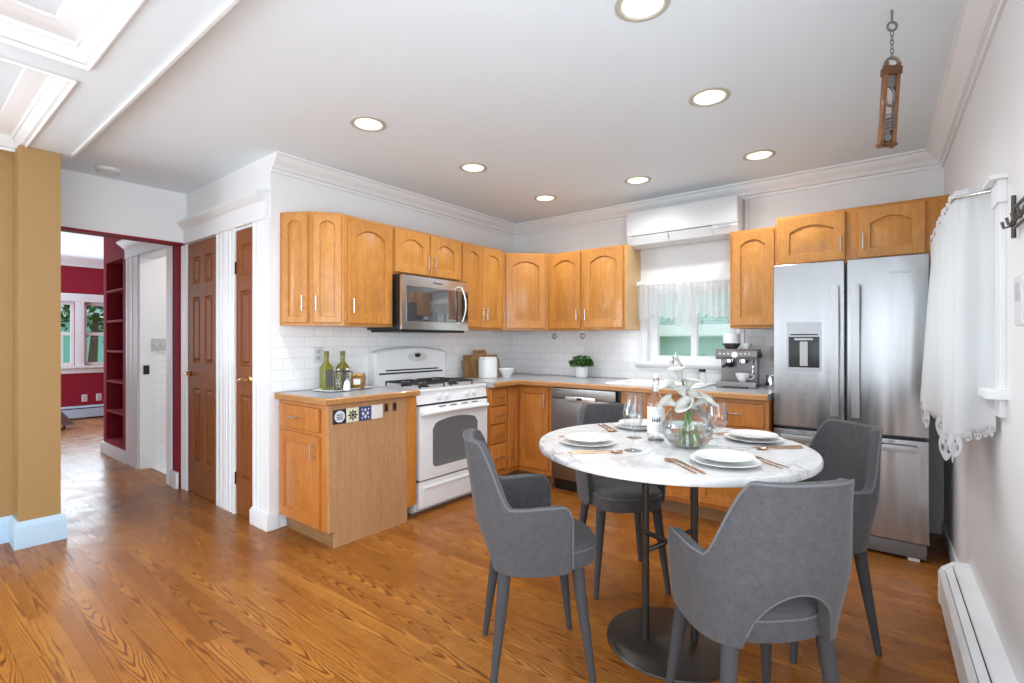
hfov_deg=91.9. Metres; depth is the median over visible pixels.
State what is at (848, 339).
refrigerator
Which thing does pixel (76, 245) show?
ceiling
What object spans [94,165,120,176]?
smoke detector
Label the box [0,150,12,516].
wall
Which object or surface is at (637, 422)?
salad plate
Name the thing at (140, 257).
trim
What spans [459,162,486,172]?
recessed light
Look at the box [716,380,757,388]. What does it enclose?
drip tray
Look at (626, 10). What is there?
recessed light
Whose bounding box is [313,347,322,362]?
wall outlet
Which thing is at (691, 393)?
calla lily
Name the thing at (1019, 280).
wall thermostat
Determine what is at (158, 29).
ceiling
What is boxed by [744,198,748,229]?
pipe cover
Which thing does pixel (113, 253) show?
wall
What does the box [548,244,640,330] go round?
upper cabinet
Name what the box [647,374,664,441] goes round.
wine bottle
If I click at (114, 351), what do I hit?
shelf board
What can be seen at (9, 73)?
panel
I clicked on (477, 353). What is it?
cutting board
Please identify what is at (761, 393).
countertop
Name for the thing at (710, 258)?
wall
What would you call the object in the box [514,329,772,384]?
backsplash
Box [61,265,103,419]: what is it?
wall
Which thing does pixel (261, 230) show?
trim
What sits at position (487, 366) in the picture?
canister
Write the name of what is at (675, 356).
faucet
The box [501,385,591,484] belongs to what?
base cabinet
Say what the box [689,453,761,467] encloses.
dinner plate
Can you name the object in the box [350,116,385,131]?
recessed light
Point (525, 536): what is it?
dining chair
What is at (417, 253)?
upper cabinet
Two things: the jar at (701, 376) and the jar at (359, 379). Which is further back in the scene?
the jar at (701, 376)
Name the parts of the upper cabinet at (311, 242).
door, handle, door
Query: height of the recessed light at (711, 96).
0.077 m
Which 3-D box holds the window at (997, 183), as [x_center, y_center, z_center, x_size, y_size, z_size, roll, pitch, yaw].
[1.982,-0.150,2.064,0.155,0.810,1.130,0,0,36]
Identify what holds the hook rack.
attached to the wall at (984, 484)
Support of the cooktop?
in the gas stove
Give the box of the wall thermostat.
[1014,274,1023,325]
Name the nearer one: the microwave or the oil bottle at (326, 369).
the oil bottle at (326, 369)
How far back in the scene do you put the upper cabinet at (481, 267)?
4.46 m
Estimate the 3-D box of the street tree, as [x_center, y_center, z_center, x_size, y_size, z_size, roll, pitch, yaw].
[-10.982,0.056,12.923,2.998,4.406,5.569,0,0,28]
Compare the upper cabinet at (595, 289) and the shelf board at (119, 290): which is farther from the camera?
the shelf board at (119, 290)
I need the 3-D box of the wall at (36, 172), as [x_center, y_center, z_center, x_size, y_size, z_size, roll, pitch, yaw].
[-3.013,0.030,3.140,0.205,2.450,0.190,0,0,38]
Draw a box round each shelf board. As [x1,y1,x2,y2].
[107,288,122,293]
[107,319,122,322]
[107,350,122,352]
[107,379,122,383]
[107,408,122,415]
[107,437,122,447]
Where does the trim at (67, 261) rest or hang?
attached to the wall at (77, 280)
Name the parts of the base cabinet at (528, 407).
door, door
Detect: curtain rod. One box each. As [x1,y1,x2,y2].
[637,275,729,285]
[930,189,991,241]
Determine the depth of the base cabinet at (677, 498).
3.61 m
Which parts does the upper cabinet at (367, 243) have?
door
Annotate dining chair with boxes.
[463,428,596,682]
[575,403,670,598]
[665,478,854,682]
[790,419,882,663]
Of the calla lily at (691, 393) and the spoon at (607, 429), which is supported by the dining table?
the spoon at (607, 429)
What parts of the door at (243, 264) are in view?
lever handle, panel, panel, panel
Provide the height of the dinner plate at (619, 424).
0.017 m
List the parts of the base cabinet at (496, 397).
drawer, drawer, drawer, drawer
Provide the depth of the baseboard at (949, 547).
2.93 m
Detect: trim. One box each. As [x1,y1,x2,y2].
[0,0,144,71]
[0,57,76,151]
[61,226,184,246]
[61,256,103,296]
[61,295,103,373]
[71,0,239,157]
[116,239,171,484]
[176,190,268,243]
[181,217,270,513]
[271,0,1006,236]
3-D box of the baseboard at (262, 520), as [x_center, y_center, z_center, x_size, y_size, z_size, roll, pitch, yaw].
[-1.687,1.199,3.366,0.247,0.112,0.082,0,0,38]
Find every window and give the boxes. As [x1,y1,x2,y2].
[61,301,73,365]
[84,302,103,365]
[634,274,744,372]
[978,173,1008,417]
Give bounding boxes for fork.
[755,456,789,467]
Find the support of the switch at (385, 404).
attached to the base cabinet at (344, 483)
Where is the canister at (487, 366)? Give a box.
[478,357,496,377]
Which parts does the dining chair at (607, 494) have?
leg, leg, seat, leg, leg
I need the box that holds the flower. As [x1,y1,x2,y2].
[348,410,357,419]
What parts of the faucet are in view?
spout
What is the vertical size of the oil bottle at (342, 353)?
0.268 m
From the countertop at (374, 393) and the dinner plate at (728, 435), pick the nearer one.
the dinner plate at (728, 435)
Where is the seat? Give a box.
[61,411,74,429]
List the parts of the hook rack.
rail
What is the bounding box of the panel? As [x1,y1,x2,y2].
[0,0,62,110]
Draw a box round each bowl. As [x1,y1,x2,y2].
[499,368,514,376]
[610,450,622,452]
[664,458,675,461]
[755,447,767,449]
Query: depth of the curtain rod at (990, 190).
1.80 m
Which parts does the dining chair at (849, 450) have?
leg, leg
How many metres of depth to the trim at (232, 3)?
2.14 m
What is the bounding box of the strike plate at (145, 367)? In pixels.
[143,365,148,374]
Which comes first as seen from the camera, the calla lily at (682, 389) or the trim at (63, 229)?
the calla lily at (682, 389)
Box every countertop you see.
[275,385,419,405]
[449,373,772,400]
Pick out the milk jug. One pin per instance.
(769, 378)
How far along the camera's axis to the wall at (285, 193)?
3.55 m
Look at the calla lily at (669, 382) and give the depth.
2.00 m
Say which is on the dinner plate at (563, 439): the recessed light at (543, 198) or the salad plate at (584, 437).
the salad plate at (584, 437)
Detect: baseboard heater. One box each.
[61,404,103,418]
[938,562,1017,682]
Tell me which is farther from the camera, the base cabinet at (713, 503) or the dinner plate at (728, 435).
the base cabinet at (713, 503)
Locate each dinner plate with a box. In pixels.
[560,437,616,446]
[615,422,646,429]
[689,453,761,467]
[724,432,783,443]
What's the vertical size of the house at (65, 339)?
5.700 m
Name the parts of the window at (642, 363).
sill, sash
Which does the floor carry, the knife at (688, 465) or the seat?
the seat
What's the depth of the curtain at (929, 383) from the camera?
2.27 m
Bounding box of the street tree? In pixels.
[61,304,103,361]
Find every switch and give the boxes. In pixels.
[384,403,387,411]
[392,402,396,410]
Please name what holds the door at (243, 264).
in the wall at (113, 253)
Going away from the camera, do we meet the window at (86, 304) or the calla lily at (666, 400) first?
the calla lily at (666, 400)
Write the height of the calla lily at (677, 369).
0.311 m
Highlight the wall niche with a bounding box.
[106,264,122,440]
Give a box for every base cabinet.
[279,396,415,547]
[485,386,505,475]
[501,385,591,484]
[621,391,693,514]
[694,397,775,521]
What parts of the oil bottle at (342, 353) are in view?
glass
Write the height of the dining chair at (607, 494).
0.896 m
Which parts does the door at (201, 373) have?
lever handle, panel, panel, panel, panel, panel, panel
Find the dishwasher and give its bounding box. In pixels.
[551,387,616,491]
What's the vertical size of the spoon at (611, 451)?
0.009 m
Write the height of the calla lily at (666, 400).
0.202 m
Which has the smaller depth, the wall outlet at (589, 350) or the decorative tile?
the decorative tile
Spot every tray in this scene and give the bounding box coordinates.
[313,386,373,391]
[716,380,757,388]
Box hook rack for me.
[1000,195,1023,238]
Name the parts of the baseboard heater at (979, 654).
panel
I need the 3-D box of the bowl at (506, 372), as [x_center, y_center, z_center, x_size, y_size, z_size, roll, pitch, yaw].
[-0.051,0.299,4.735,0.156,0.083,0.156,0,0,38]
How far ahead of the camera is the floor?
2.37 m
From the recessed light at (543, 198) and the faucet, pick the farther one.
the recessed light at (543, 198)
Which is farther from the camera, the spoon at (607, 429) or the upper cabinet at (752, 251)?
the upper cabinet at (752, 251)
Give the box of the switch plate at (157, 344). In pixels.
[152,338,165,350]
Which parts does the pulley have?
rail, swivel plate, rail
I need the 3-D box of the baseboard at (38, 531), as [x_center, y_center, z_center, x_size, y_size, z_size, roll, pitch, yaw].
[-4.139,1.175,1.801,0.379,0.160,3.741,0,0,38]
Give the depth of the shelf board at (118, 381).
5.43 m
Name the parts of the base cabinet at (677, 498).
drawer, door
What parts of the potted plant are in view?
pot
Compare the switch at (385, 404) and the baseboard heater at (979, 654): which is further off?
the switch at (385, 404)
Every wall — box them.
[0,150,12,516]
[13,145,60,521]
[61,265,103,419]
[104,159,261,487]
[156,256,165,351]
[156,352,165,465]
[262,154,513,527]
[514,167,943,534]
[944,0,1023,682]
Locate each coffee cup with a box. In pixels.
[735,373,753,381]
[742,343,753,348]
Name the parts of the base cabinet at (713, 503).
door, drawer, handle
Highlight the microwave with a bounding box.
[367,273,467,332]
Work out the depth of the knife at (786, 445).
1.98 m
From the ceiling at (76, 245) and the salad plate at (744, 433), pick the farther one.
the ceiling at (76, 245)
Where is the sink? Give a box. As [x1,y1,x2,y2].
[605,378,715,388]
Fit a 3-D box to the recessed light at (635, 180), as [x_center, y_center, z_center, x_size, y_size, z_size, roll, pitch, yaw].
[0.971,-1.276,3.817,0.200,0.077,0.200,0,0,38]
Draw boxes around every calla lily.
[655,394,691,421]
[656,377,692,424]
[667,366,687,420]
[669,385,689,423]
[674,396,699,418]
[683,378,703,423]
[684,390,703,416]
[684,392,717,423]
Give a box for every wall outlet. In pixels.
[82,394,86,401]
[96,393,101,400]
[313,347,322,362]
[584,345,594,356]
[770,346,772,360]
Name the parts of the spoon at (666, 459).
handle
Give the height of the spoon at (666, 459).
0.009 m
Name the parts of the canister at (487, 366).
lid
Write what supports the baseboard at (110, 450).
attached to the wall at (113, 253)
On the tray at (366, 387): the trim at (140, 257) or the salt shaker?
the salt shaker
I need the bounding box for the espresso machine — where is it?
[716,334,761,388]
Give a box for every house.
[61,305,103,362]
[660,314,729,355]
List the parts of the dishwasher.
kick plate, handle, control panel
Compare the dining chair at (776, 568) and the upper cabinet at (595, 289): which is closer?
the dining chair at (776, 568)
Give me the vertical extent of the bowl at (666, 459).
0.007 m
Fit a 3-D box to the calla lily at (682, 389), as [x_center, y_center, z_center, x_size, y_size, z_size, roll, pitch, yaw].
[0.674,0.293,1.977,0.080,0.235,0.119,0,0,38]
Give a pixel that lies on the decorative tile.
(339, 416)
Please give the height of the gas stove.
1.210 m
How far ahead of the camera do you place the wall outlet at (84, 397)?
8.10 m
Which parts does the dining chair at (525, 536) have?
leg, leg, leg, seat, leg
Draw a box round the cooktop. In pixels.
[384,382,485,392]
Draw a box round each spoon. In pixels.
[572,450,622,453]
[598,424,613,431]
[664,458,696,473]
[755,447,803,449]
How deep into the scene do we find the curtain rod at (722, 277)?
4.15 m
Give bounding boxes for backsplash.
[273,325,513,391]
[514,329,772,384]
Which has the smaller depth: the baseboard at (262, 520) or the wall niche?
the baseboard at (262, 520)
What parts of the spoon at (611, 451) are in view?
handle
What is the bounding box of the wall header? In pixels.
[61,169,185,242]
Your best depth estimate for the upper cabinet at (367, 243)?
3.50 m
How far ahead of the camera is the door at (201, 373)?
3.97 m
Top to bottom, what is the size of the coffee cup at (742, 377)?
0.062 m
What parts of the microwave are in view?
door, handle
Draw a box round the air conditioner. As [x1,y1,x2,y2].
[627,195,743,249]
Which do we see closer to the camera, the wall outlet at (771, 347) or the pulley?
the pulley
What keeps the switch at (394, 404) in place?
attached to the base cabinet at (344, 483)
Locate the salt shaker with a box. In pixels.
[343,380,350,390]
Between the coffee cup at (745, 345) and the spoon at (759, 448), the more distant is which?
the coffee cup at (745, 345)
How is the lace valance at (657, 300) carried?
hanging from the curtain rod at (722, 277)
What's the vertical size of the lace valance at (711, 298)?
0.315 m
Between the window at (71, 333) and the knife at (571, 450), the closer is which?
the knife at (571, 450)
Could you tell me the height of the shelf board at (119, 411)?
0.024 m
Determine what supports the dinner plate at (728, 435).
on the dining table
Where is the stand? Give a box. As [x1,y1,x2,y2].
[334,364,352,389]
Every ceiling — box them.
[0,0,230,163]
[61,0,962,223]
[61,231,103,259]
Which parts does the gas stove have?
clock panel, knob, storage drawer, knob, oven door, control panel, oven handle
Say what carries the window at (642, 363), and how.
in the wall at (710, 258)
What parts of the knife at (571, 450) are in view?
handle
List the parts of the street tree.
crown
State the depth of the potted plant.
4.59 m
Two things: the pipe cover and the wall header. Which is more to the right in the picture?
the pipe cover
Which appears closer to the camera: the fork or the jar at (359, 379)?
the fork
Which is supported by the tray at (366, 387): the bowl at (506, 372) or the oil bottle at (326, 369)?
the oil bottle at (326, 369)
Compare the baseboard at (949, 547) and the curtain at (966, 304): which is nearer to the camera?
the curtain at (966, 304)
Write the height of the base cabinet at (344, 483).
0.872 m
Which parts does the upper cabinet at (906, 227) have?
door, handle, handle, door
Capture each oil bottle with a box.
[320,351,332,389]
[336,351,348,385]
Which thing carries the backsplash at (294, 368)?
attached to the wall at (285, 193)
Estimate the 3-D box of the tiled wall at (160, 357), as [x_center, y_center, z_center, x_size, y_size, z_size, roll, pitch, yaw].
[-3.072,0.680,5.643,0.070,1.150,1.690,0,0,38]
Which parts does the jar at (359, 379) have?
lid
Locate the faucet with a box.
[669,353,682,381]
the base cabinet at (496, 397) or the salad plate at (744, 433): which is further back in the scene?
the base cabinet at (496, 397)
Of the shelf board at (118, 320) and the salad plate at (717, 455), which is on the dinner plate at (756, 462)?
the salad plate at (717, 455)
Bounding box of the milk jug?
[765,375,772,387]
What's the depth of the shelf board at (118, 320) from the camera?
5.42 m
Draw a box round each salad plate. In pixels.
[565,432,611,442]
[619,419,646,426]
[695,449,755,462]
[728,429,778,438]
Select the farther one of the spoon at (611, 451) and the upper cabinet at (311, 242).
the upper cabinet at (311, 242)
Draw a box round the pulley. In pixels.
[875,10,902,147]
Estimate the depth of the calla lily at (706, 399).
1.96 m
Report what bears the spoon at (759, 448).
on the dining table
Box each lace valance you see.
[638,284,675,319]
[690,280,729,317]
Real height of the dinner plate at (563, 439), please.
0.017 m
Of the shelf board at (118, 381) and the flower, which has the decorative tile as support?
the flower
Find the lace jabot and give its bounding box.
[674,282,691,330]
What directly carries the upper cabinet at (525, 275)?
attached to the wall at (710, 258)
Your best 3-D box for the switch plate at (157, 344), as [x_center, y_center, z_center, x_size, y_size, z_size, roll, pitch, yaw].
[-3.544,0.030,4.971,0.014,0.120,0.120,0,0,38]
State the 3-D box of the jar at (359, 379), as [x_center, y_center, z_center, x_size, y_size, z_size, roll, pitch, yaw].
[-1.097,0.281,3.541,0.088,0.108,0.089,0,0,-2]
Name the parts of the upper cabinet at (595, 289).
door, door, panel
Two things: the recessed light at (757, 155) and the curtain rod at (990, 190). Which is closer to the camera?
the curtain rod at (990, 190)
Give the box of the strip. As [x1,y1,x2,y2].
[617,391,620,402]
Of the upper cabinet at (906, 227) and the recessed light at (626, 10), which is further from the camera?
the upper cabinet at (906, 227)
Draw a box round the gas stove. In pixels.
[368,347,488,513]
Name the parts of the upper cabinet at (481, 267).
door, door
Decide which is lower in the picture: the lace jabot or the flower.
the flower
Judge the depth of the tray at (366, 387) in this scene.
3.39 m
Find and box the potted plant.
[569,354,593,377]
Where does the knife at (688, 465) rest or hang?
on the dining table
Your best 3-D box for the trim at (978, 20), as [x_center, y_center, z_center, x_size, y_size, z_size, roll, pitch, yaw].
[0.383,-1.188,2.897,3.615,0.115,3.463,0,0,38]
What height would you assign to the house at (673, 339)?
4.570 m
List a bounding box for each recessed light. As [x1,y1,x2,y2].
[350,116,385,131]
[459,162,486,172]
[534,194,556,201]
[615,0,670,21]
[625,176,650,184]
[688,87,730,106]
[743,149,775,160]
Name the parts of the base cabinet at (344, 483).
drawer, door, handle, panel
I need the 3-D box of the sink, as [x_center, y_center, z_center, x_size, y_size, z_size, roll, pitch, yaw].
[1.198,0.427,3.994,0.750,0.198,0.550,0,0,38]
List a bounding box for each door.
[183,237,215,502]
[235,227,251,517]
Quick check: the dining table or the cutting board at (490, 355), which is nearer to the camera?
the dining table
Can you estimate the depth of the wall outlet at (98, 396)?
8.24 m
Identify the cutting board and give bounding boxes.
[462,355,472,377]
[471,350,486,377]
[484,354,500,375]
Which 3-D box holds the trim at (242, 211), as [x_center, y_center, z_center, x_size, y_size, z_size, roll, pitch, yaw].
[-2.209,-0.907,3.715,1.436,0.175,0.075,0,0,38]
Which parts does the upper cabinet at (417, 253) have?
door, door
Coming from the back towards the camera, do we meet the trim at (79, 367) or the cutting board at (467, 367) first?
the trim at (79, 367)
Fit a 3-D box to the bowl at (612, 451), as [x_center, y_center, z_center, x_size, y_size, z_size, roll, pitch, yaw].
[0.399,0.421,1.888,0.052,0.007,0.036,0,0,-6]
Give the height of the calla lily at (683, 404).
0.196 m
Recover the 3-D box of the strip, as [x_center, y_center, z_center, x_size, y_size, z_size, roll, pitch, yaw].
[0.849,0.819,3.874,0.030,0.872,0.050,0,0,38]
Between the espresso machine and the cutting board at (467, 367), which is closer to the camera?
the espresso machine
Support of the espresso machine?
on the countertop at (761, 393)
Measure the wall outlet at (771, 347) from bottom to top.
0.116 m
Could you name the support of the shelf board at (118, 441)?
attached to the wall niche
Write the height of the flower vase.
0.168 m
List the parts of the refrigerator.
dispenser frame, door, handle, handle, freezer drawer, handle, door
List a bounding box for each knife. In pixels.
[568,450,610,451]
[673,458,705,473]
[759,445,801,446]
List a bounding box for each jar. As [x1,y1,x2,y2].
[351,373,365,388]
[698,369,705,382]
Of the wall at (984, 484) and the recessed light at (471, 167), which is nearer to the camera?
the wall at (984, 484)
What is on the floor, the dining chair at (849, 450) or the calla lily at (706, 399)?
the dining chair at (849, 450)
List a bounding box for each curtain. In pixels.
[920,216,940,434]
[935,185,995,462]
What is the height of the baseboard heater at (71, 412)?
0.190 m
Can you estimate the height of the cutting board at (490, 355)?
0.215 m
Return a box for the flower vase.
[662,406,713,448]
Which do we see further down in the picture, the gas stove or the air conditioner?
the gas stove
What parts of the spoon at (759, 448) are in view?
handle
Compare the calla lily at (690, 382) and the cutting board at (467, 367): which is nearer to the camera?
the calla lily at (690, 382)
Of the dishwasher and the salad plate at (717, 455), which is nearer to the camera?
the salad plate at (717, 455)
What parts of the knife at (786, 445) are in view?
handle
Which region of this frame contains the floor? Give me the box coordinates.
[0,416,958,682]
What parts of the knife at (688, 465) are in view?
handle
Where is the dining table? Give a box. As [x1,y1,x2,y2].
[539,422,823,682]
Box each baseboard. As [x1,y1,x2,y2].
[0,512,66,550]
[100,441,178,488]
[249,507,278,531]
[941,521,958,561]
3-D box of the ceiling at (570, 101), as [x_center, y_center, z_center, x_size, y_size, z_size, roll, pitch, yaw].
[-0.094,-1.315,3.348,5.470,0.140,3.640,0,0,38]
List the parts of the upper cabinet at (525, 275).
door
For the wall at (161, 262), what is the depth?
4.99 m
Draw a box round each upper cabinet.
[280,211,343,326]
[321,214,391,327]
[392,226,459,280]
[460,241,502,330]
[489,253,547,331]
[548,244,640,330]
[730,226,775,328]
[776,195,949,265]
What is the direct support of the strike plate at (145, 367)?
attached to the wall at (113, 253)
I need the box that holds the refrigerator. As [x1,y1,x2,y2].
[773,253,928,561]
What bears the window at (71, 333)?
in the wall at (77, 280)
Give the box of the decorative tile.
[333,404,382,424]

